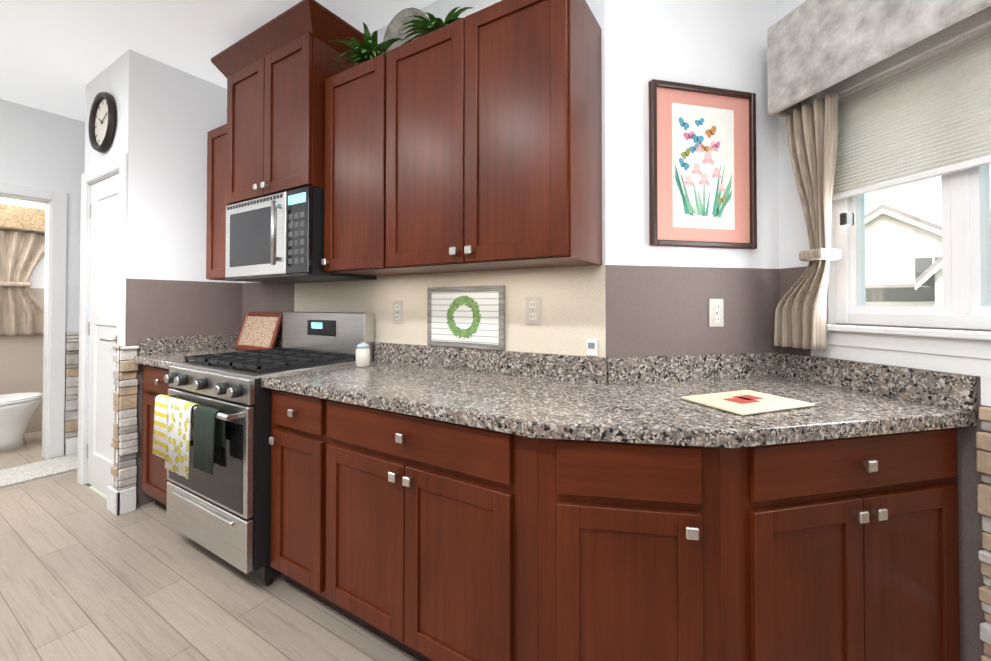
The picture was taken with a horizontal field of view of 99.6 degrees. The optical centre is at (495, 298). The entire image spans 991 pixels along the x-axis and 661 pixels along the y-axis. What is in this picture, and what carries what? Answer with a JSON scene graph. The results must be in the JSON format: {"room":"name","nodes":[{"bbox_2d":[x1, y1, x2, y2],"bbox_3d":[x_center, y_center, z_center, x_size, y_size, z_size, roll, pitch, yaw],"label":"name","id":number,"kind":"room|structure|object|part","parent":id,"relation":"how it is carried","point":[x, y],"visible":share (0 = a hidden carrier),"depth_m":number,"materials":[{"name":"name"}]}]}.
{"room":"kitchen","nodes":[
{"label":"kitchen","id":0,"kind":"room"},
{"bbox_2d":[0,197,44,433],"bbox_3d":[-4.746,-0.106,3.554,0.120,2.740,1.600,0,-1,32],"label":"wall","id":1,"kind":"structure","parent":0,"point":[21,363],"depth_m":3.96,"materials":[{"name":"paint"}]},
{"bbox_2d":[0,203,44,232],"bbox_3d":[-4.392,-0.742,3.884,0.138,0.220,0.620,0,-1,32],"label":"valance","id":2,"kind":"object","parent":1,"relation":"attached to","point":[22,218],"visible":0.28,"depth_m":3.84,"materials":[{"name":"fabric"}]},
{"bbox_2d":[0,229,44,335],"bbox_3d":[-4.394,-0.145,3.875,0.100,0.965,0.422,0,-1,32],"label":"curtain","id":3,"kind":"object","parent":2,"relation":"hanging from","point":[22,254],"visible":0.92,"depth_m":3.87,"materials":[{"name":"fabric"}]},
{"bbox_2d":[0,99,84,458],"bbox_3d":[-3.997,-0.118,2.676,0.120,2.740,5.900,0,-1,32],"label":"wall","id":4,"kind":"structure","parent":0,"point":[39,148],"depth_m":3.33,"materials":[{"name":"white paint"}]},
{"bbox_2d":[64,332,78,454],"bbox_3d":[-2.931,0.778,4.229,0.037,0.990,2.015,0,-1,32],"label":"stone wall","id":5,"kind":"structure","parent":4,"relation":"attached to","point":[71,383],"depth_m":3.40,"materials":[{"name":"brown stone"}]},
{"bbox_2d":[84,82,90,483],"bbox_3d":[-2.244,-0.103,3.788,0.082,2.740,2.160,0,-1,32],"label":"wall","id":6,"kind":"structure","parent":0,"point":[88,262],"depth_m":2.86,"materials":[{"name":"white paint"}]},
{"bbox_2d":[0,153,135,515],"bbox_3d":[-2.558,0.200,3.446,1.744,2.125,2.945,0,-1,32],"label":"door trim","id":7,"kind":"structure","parent":6,"relation":"attached to","point":[119,503],"depth_m":3.30,"materials":[{"name":"white paint"}]},
{"bbox_2d":[88,53,124,183],"bbox_3d":[-2.482,-1.137,2.749,0.626,0.700,0.120,0,-1,32],"label":"wall","id":8,"kind":"structure","parent":0,"point":[109,79],"depth_m":2.63,"materials":[{"name":"white paint"}]},
{"bbox_2d":[88,92,116,152],"bbox_3d":[-2.505,-1.124,2.665,0.378,0.378,0.038,0,-1,32],"label":"wall clock","id":9,"kind":"object","parent":8,"relation":"attached to","point":[102,120],"visible":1,"depth_m":2.66,"materials":[{"name":"brown metal"}]},
{"bbox_2d":[87,174,118,494],"bbox_3d":[-2.515,0.233,2.682,0.614,2.022,0.091,0,-1,32],"label":"pantry door","id":10,"kind":"structure","parent":8,"relation":"in","point":[104,250],"depth_m":2.73,"materials":[{"name":"white paint"}]},
{"bbox_2d":[123,49,241,506],"bbox_3d":[-2.043,-0.117,2.780,0.072,2.740,0.660,0,-1,32],"label":"wall","id":11,"kind":"structure","parent":0,"point":[173,116],"depth_m":2.66,"materials":[{"name":"paint"}]},
{"bbox_2d":[111,346,118,489],"bbox_3d":[-2.255,0.764,2.491,0.078,0.970,0.033,0,-1,32],"label":"stone wall","id":12,"kind":"structure","parent":11,"relation":"attached to","point":[114,469],"depth_m":2.48,"materials":[{"name":"brown stone"}]},
{"bbox_2d":[117,345,138,490],"bbox_3d":[-2.164,0.764,2.470,0.037,0.970,0.085,0,-1,32],"label":"stone wall","id":13,"kind":"structure","parent":11,"relation":"attached to","point":[127,425],"depth_m":2.46,"materials":[{"name":"brown stone"}]},
{"bbox_2d":[0,431,419,660],"bbox_3d":[-1.523,1.256,1.120,8.205,0.050,5.900,0,-1,32],"label":"floor","id":14,"kind":"structure","parent":0,"point":[86,574],"depth_m":1.74,"materials":[{"name":"wood"}]},
{"bbox_2d":[0,392,42,452],"bbox_3d":[-4.214,0.860,3.393,0.420,0.800,0.770,0,-1,32],"label":"toilet","id":15,"kind":"object","parent":14,"relation":"on","point":[17,411],"visible":0.96,"depth_m":3.50,"materials":[{"name":"white ceramic"}]},
{"bbox_2d":[0,453,77,487],"bbox_3d":[-3.349,1.250,3.055,0.420,0.012,0.620,0,-1,32],"label":"rug","id":16,"kind":"object","parent":14,"relation":"on","point":[30,471],"visible":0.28,"depth_m":3.05,"materials":[{"name":"white fabric"}]},
{"bbox_2d":[141,365,172,509],"bbox_3d":[-1.722,0.817,2.579,0.592,0.868,0.633,0,-1,32],"label":"base cabinet","id":17,"kind":"object","parent":14,"relation":"on","point":[155,480],"visible":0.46,"depth_m":2.40,"materials":[{"name":"brown wood"}]},
{"bbox_2d":[134,333,282,368],"bbox_3d":[-1.735,0.311,2.596,0.633,0.140,0.632,0,-1,32],"label":"countertop","id":18,"kind":"structure","parent":17,"relation":"on","point":[163,352],"depth_m":2.66,"materials":[{"name":"stone"}]},
{"bbox_2d":[234,312,282,349],"bbox_3d":[-1.585,0.217,2.802,0.440,0.260,0.022,0,-19,32],"label":"decorative tray","id":19,"kind":"object","parent":18,"relation":"on","point":[259,330],"visible":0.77,"depth_m":2.79,"materials":[{"name":"brown wood"}]},
{"bbox_2d":[155,312,374,585],"bbox_3d":[-1.173,0.660,2.169,0.756,1.170,0.738,0,-1,32],"label":"range","id":20,"kind":"object","parent":14,"relation":"on","point":[223,511],"visible":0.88,"depth_m":1.86,"materials":[{"name":"silver metal"}]},
{"bbox_2d":[153,394,173,458],"bbox_3d":[-1.572,0.603,1.992,0.136,0.278,0.053,0,-1,32],"label":"striped towel","id":21,"kind":"object","parent":20,"relation":"hanging from","point":[160,425],"visible":0.77,"depth_m":1.98,"materials":[{"name":"yellow fabric"}]},
{"bbox_2d":[165,398,199,478],"bbox_3d":[-1.415,0.622,1.894,0.225,0.318,0.053,0,-1,32],"label":"towel","id":22,"kind":"object","parent":20,"relation":"hanging from","point":[180,427],"visible":0.92,"depth_m":1.88,"materials":[{"name":"white fabric"}]},
{"bbox_2d":[192,405,224,474],"bbox_3d":[-1.213,0.590,1.770,0.170,0.258,0.053,0,-1,32],"label":"towel","id":23,"kind":"object","parent":20,"relation":"hanging from","point":[209,430],"visible":0.98,"depth_m":1.75,"materials":[{"name":"green fabric"}]},
{"bbox_2d":[269,389,341,613],"bbox_3d":[-0.657,0.807,1.917,0.375,0.868,0.633,0,-1,32],"label":"base cabinet","id":24,"kind":"object","parent":14,"relation":"on","point":[298,440],"visible":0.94,"depth_m":1.66,"materials":[{"name":"brown wood"}]},
{"bbox_2d":[326,400,537,660],"bbox_3d":[-0.120,0.803,1.584,0.885,0.868,0.633,0,-1,32],"label":"base cabinet","id":25,"kind":"object","parent":14,"relation":"on","point":[431,539],"visible":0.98,"depth_m":1.29,"materials":[{"name":"brown wood"}]},
{"bbox_2d":[538,438,720,660],"bbox_3d":[0.381,0.800,1.327,0.459,0.868,0.587,0,-1,9],"label":"base cabinet","id":26,"kind":"object","parent":14,"relation":"on","point":[628,551],"visible":0.96,"depth_m":1.07,"materials":[{"name":"brown wood"}]},
{"bbox_2d":[719,428,959,660],"bbox_3d":[0.902,0.801,1.401,0.822,0.868,0.633,0,-1,-13],"label":"base cabinet","id":27,"kind":"object","parent":14,"relation":"on","point":[842,549],"visible":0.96,"depth_m":1.11,"materials":[{"name":"brown wood"}]},
{"bbox_2d":[261,342,977,447],"bbox_3d":[0.314,0.298,1.665,2.298,0.140,1.215,0,-1,32],"label":"countertop","id":28,"kind":"structure","parent":27,"relation":"on","point":[637,399],"depth_m":1.41,"materials":[{"name":"stone"}]},
{"bbox_2d":[356,342,369,366],"bbox_3d":[-0.653,0.273,2.064,0.070,0.118,0.070,0,-1,32],"label":"ceramic jar","id":29,"kind":"object","parent":28,"relation":"on","point":[363,354],"visible":1,"depth_m":2.04,"materials":[{"name":"white ceramic"}]},
{"bbox_2d":[681,390,814,415],"bbox_3d":[0.773,0.317,1.296,0.300,0.010,0.220,0,-1,-21],"label":"cutting board","id":30,"kind":"object","parent":28,"relation":"on","point":[744,402],"visible":0.98,"depth_m":1.26,"materials":[{"name":"beige"}]},
{"bbox_2d":[0,0,436,121],"bbox_3d":[-1.523,-1.534,1.157,8.205,0.050,5.900,0,-1,32],"label":"ceiling","id":31,"kind":"structure","parent":0,"point":[57,56],"depth_m":2.36,"materials":[{"name":"white paint"}]},
{"bbox_2d":[242,0,605,335],"bbox_3d":[-0.724,-0.122,2.420,2.790,2.740,0.120,0,-1,32],"label":"wall","id":32,"kind":"structure","parent":0,"point":[275,297],"depth_m":2.11,"materials":[{"name":"paint"}]},
{"bbox_2d":[206,124,255,281],"bbox_3d":[-1.562,-0.584,2.651,0.385,0.930,0.373,0,-1,32],"label":"upper cabinet","id":33,"kind":"object","parent":32,"relation":"attached to","point":[216,203],"visible":0.35,"depth_m":2.56,"materials":[{"name":"brown wood"}]},
{"bbox_2d":[211,0,378,204],"bbox_3d":[-1.098,-0.942,2.312,0.902,0.828,0.468,0,-1,32],"label":"upper cabinet","id":34,"kind":"object","parent":32,"relation":"attached to","point":[277,71],"visible":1,"depth_m":2.09,"materials":[{"name":"brown wood"}]},
{"bbox_2d":[225,186,376,282],"bbox_3d":[-1.098,-0.315,2.303,0.758,0.420,0.469,0,-1,32],"label":"microwave","id":35,"kind":"object","parent":34,"relation":"attached to","point":[278,237],"visible":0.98,"depth_m":2.08,"materials":[{"name":"silver metal"}]},
{"bbox_2d":[321,53,431,275],"bbox_3d":[-0.565,-0.592,2.032,0.412,0.930,0.373,0,-1,32],"label":"upper cabinet","id":36,"kind":"object","parent":32,"relation":"attached to","point":[355,182],"visible":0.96,"depth_m":1.90,"materials":[{"name":"brown wood"}]},
{"bbox_2d":[327,22,405,66],"bbox_3d":[-0.601,-1.145,1.946,0.320,0.170,0.285,0,-1,32],"label":"fern plant","id":37,"kind":"object","parent":36,"relation":"on","point":[369,48],"visible":0.56,"depth_m":1.97,"materials":[{"name":"green plant"}]},
{"bbox_2d":[383,7,427,51],"bbox_3d":[-0.425,-1.239,2.073,0.340,0.342,0.070,0,9,32],"label":"decorative platter","id":38,"kind":"object","parent":36,"relation":"on","point":[396,26],"visible":0.33,"depth_m":2.07,"materials":[{"name":"ceramic"}]},
{"bbox_2d":[294,265,605,356],"bbox_3d":[-0.434,0.560,2.157,2.030,1.370,0.003,0,-1,32],"label":"backsplash","id":39,"kind":"structure","parent":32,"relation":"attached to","point":[573,309],"depth_m":1.85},
{"bbox_2d":[393,301,402,322],"bbox_3d":[-0.516,0.070,2.206,0.072,0.118,0.009,0,-1,32],"label":"outlet","id":40,"kind":"object","parent":39,"relation":"attached to","point":[397,311],"visible":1,"depth_m":2.20,"materials":[{"name":"beige plastic"}]},
{"bbox_2d":[427,285,504,350],"bbox_3d":[-0.148,0.086,1.970,0.440,0.288,0.018,0,-1,32],"label":"sign","id":41,"kind":"object","parent":39,"relation":"attached to","point":[472,317],"visible":1,"depth_m":1.95,"materials":[{"name":"grey wood"}]},
{"bbox_2d":[526,297,540,323],"bbox_3d":[0.160,0.050,1.786,0.072,0.118,0.009,0,-1,32],"label":"outlet","id":42,"kind":"object","parent":39,"relation":"attached to","point":[533,310],"visible":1,"depth_m":1.78,"materials":[{"name":"beige plastic"}]},
{"bbox_2d":[586,339,597,355],"bbox_3d":[0.379,0.192,1.644,0.042,0.065,0.018,0,-1,32],"label":"thermostat","id":43,"kind":"object","parent":39,"relation":"attached to","point":[592,346],"visible":1,"depth_m":1.64,"materials":[{"name":"white paint"}]},
{"bbox_2d":[386,0,601,272],"bbox_3d":[-0.035,-0.597,1.703,0.832,0.930,0.373,0,-1,32],"label":"upper cabinet","id":44,"kind":"object","parent":32,"relation":"attached to","point":[493,136],"visible":1,"depth_m":1.53,"materials":[{"name":"brown wood"}]},
{"bbox_2d":[401,7,472,44],"bbox_3d":[-0.234,-1.139,1.815,0.352,0.154,0.354,0,-1,32],"label":"fern plant","id":45,"kind":"object","parent":44,"relation":"on","point":[423,26],"visible":0.4,"depth_m":1.77,"materials":[{"name":"green plant"}]},
{"bbox_2d":[605,0,779,356],"bbox_3d":[0.821,-0.131,1.770,0.826,2.740,0.150,0,-1,-13],"label":"wall","id":46,"kind":"structure","parent":0,"point":[657,300],"depth_m":1.72,"materials":[{"name":"paint"}]},
{"bbox_3d":[0.859,-0.541,1.722,0.495,0.660,0.028,0,-1,-13],"label":"picture frame","id":47,"kind":"part","parent":46,"relation":"part of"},
{"bbox_2d":[709,299,723,326],"bbox_3d":[0.917,0.059,1.738,0.072,0.118,0.009,0,-1,-13],"label":"outlet","id":48,"kind":"object","parent":46,"relation":"attached to","point":[716,312],"visible":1,"depth_m":1.74,"materials":[{"name":"beige plastic"}]},
{"bbox_2d":[777,0,990,660],"bbox_3d":[1.647,-0.149,0.377,0.150,2.740,3.000,0,-1,-13],"label":"wall","id":49,"kind":"structure","parent":0,"point":[793,238],"depth_m":1.23,"materials":[{"name":"paint"}]},
{"bbox_2d":[767,0,990,116],"bbox_3d":[1.317,-0.934,1.139,0.148,0.360,1.215,0,-1,-13],"label":"cornice valance","id":50,"kind":"object","parent":49,"relation":"attached to","point":[814,47],"visible":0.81,"depth_m":1.43,"materials":[{"name":"fabric"}]},
{"bbox_2d":[774,93,840,349],"bbox_3d":[1.199,-0.277,1.638,0.100,0.939,0.258,0,-1,-13],"label":"curtain","id":51,"kind":"object","parent":50,"relation":"hanging from","point":[812,139],"visible":1,"depth_m":1.59,"materials":[{"name":"fabric"}]},
{"bbox_2d":[807,6,990,405],"bbox_3d":[1.575,-0.278,0.345,0.075,1.132,2.769,0,-1,-13],"label":"window frame","id":52,"kind":"structure","parent":49,"relation":"attached to","point":[963,352],"depth_m":1.34,"materials":[{"name":"white paint"}]},
{"bbox_2d":[832,28,990,200],"bbox_3d":[1.385,-0.573,1.256,0.020,0.381,0.744,0,-1,-13],"label":"window shade","id":53,"kind":"object","parent":49,"relation":"attached to","point":[927,117],"visible":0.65,"depth_m":1.35,"materials":[{"name":"beige fabric"}]},
{"bbox_2d":[835,164,990,330],"bbox_3d":[1.441,-0.337,1.265,0.080,0.858,0.758,0,-1,-13],"label":"window","id":54,"kind":"structure","parent":49,"relation":"in","point":[966,242],"depth_m":1.30,"materials":[{"name":"white plastic"}]},
{"bbox_2d":[840,212,853,225],"bbox_3d":[1.266,-0.287,1.509,0.042,0.045,0.025,0,-1,-13],"label":"window latch","id":55,"kind":"object","parent":54,"relation":"attached to","point":[846,218],"visible":1,"depth_m":1.50,"materials":[{"name":"metal"}]},
{"bbox_2d":[976,405,990,660],"bbox_3d":[1.623,0.751,0.056,0.038,0.930,2.300,0,-1,-13],"label":"stone wall","id":56,"kind":"structure","parent":49,"relation":"attached to","point":[983,453],"depth_m":1.16,"materials":[{"name":"brown stone"}]},
{"label":"outside","id":57,"kind":"structure","parent":0,"visible":0},
{"bbox_2d":[89,486,106,498],"bbox_3d":[17.376,4.715,18.478,90.000,0.100,80.000,0,-1,32],"label":"ground","id":58,"kind":"structure","parent":57,"point":[98,492],"depth_m":9.83,"materials":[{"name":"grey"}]},
{"bbox_2d":[865,204,941,305],"bbox_3d":[18.377,0.493,19.816,6.600,8.380,10.572,-1,-1,43],"label":"house","id":59,"kind":"structure","parent":58,"relation":"on","point":[903,219],"depth_m":16.41,"materials":[{"name":"white"}]},
{"bbox_2d":[915,256,942,305],"bbox_3d":[19.494,-0.200,12.965,9.810,9.580,7.400,1,-1,-34],"label":"house","id":60,"kind":"structure","parent":58,"relation":"on","point":[925,275],"depth_m":13.17,"materials":[{"name":"white"}]}
]}

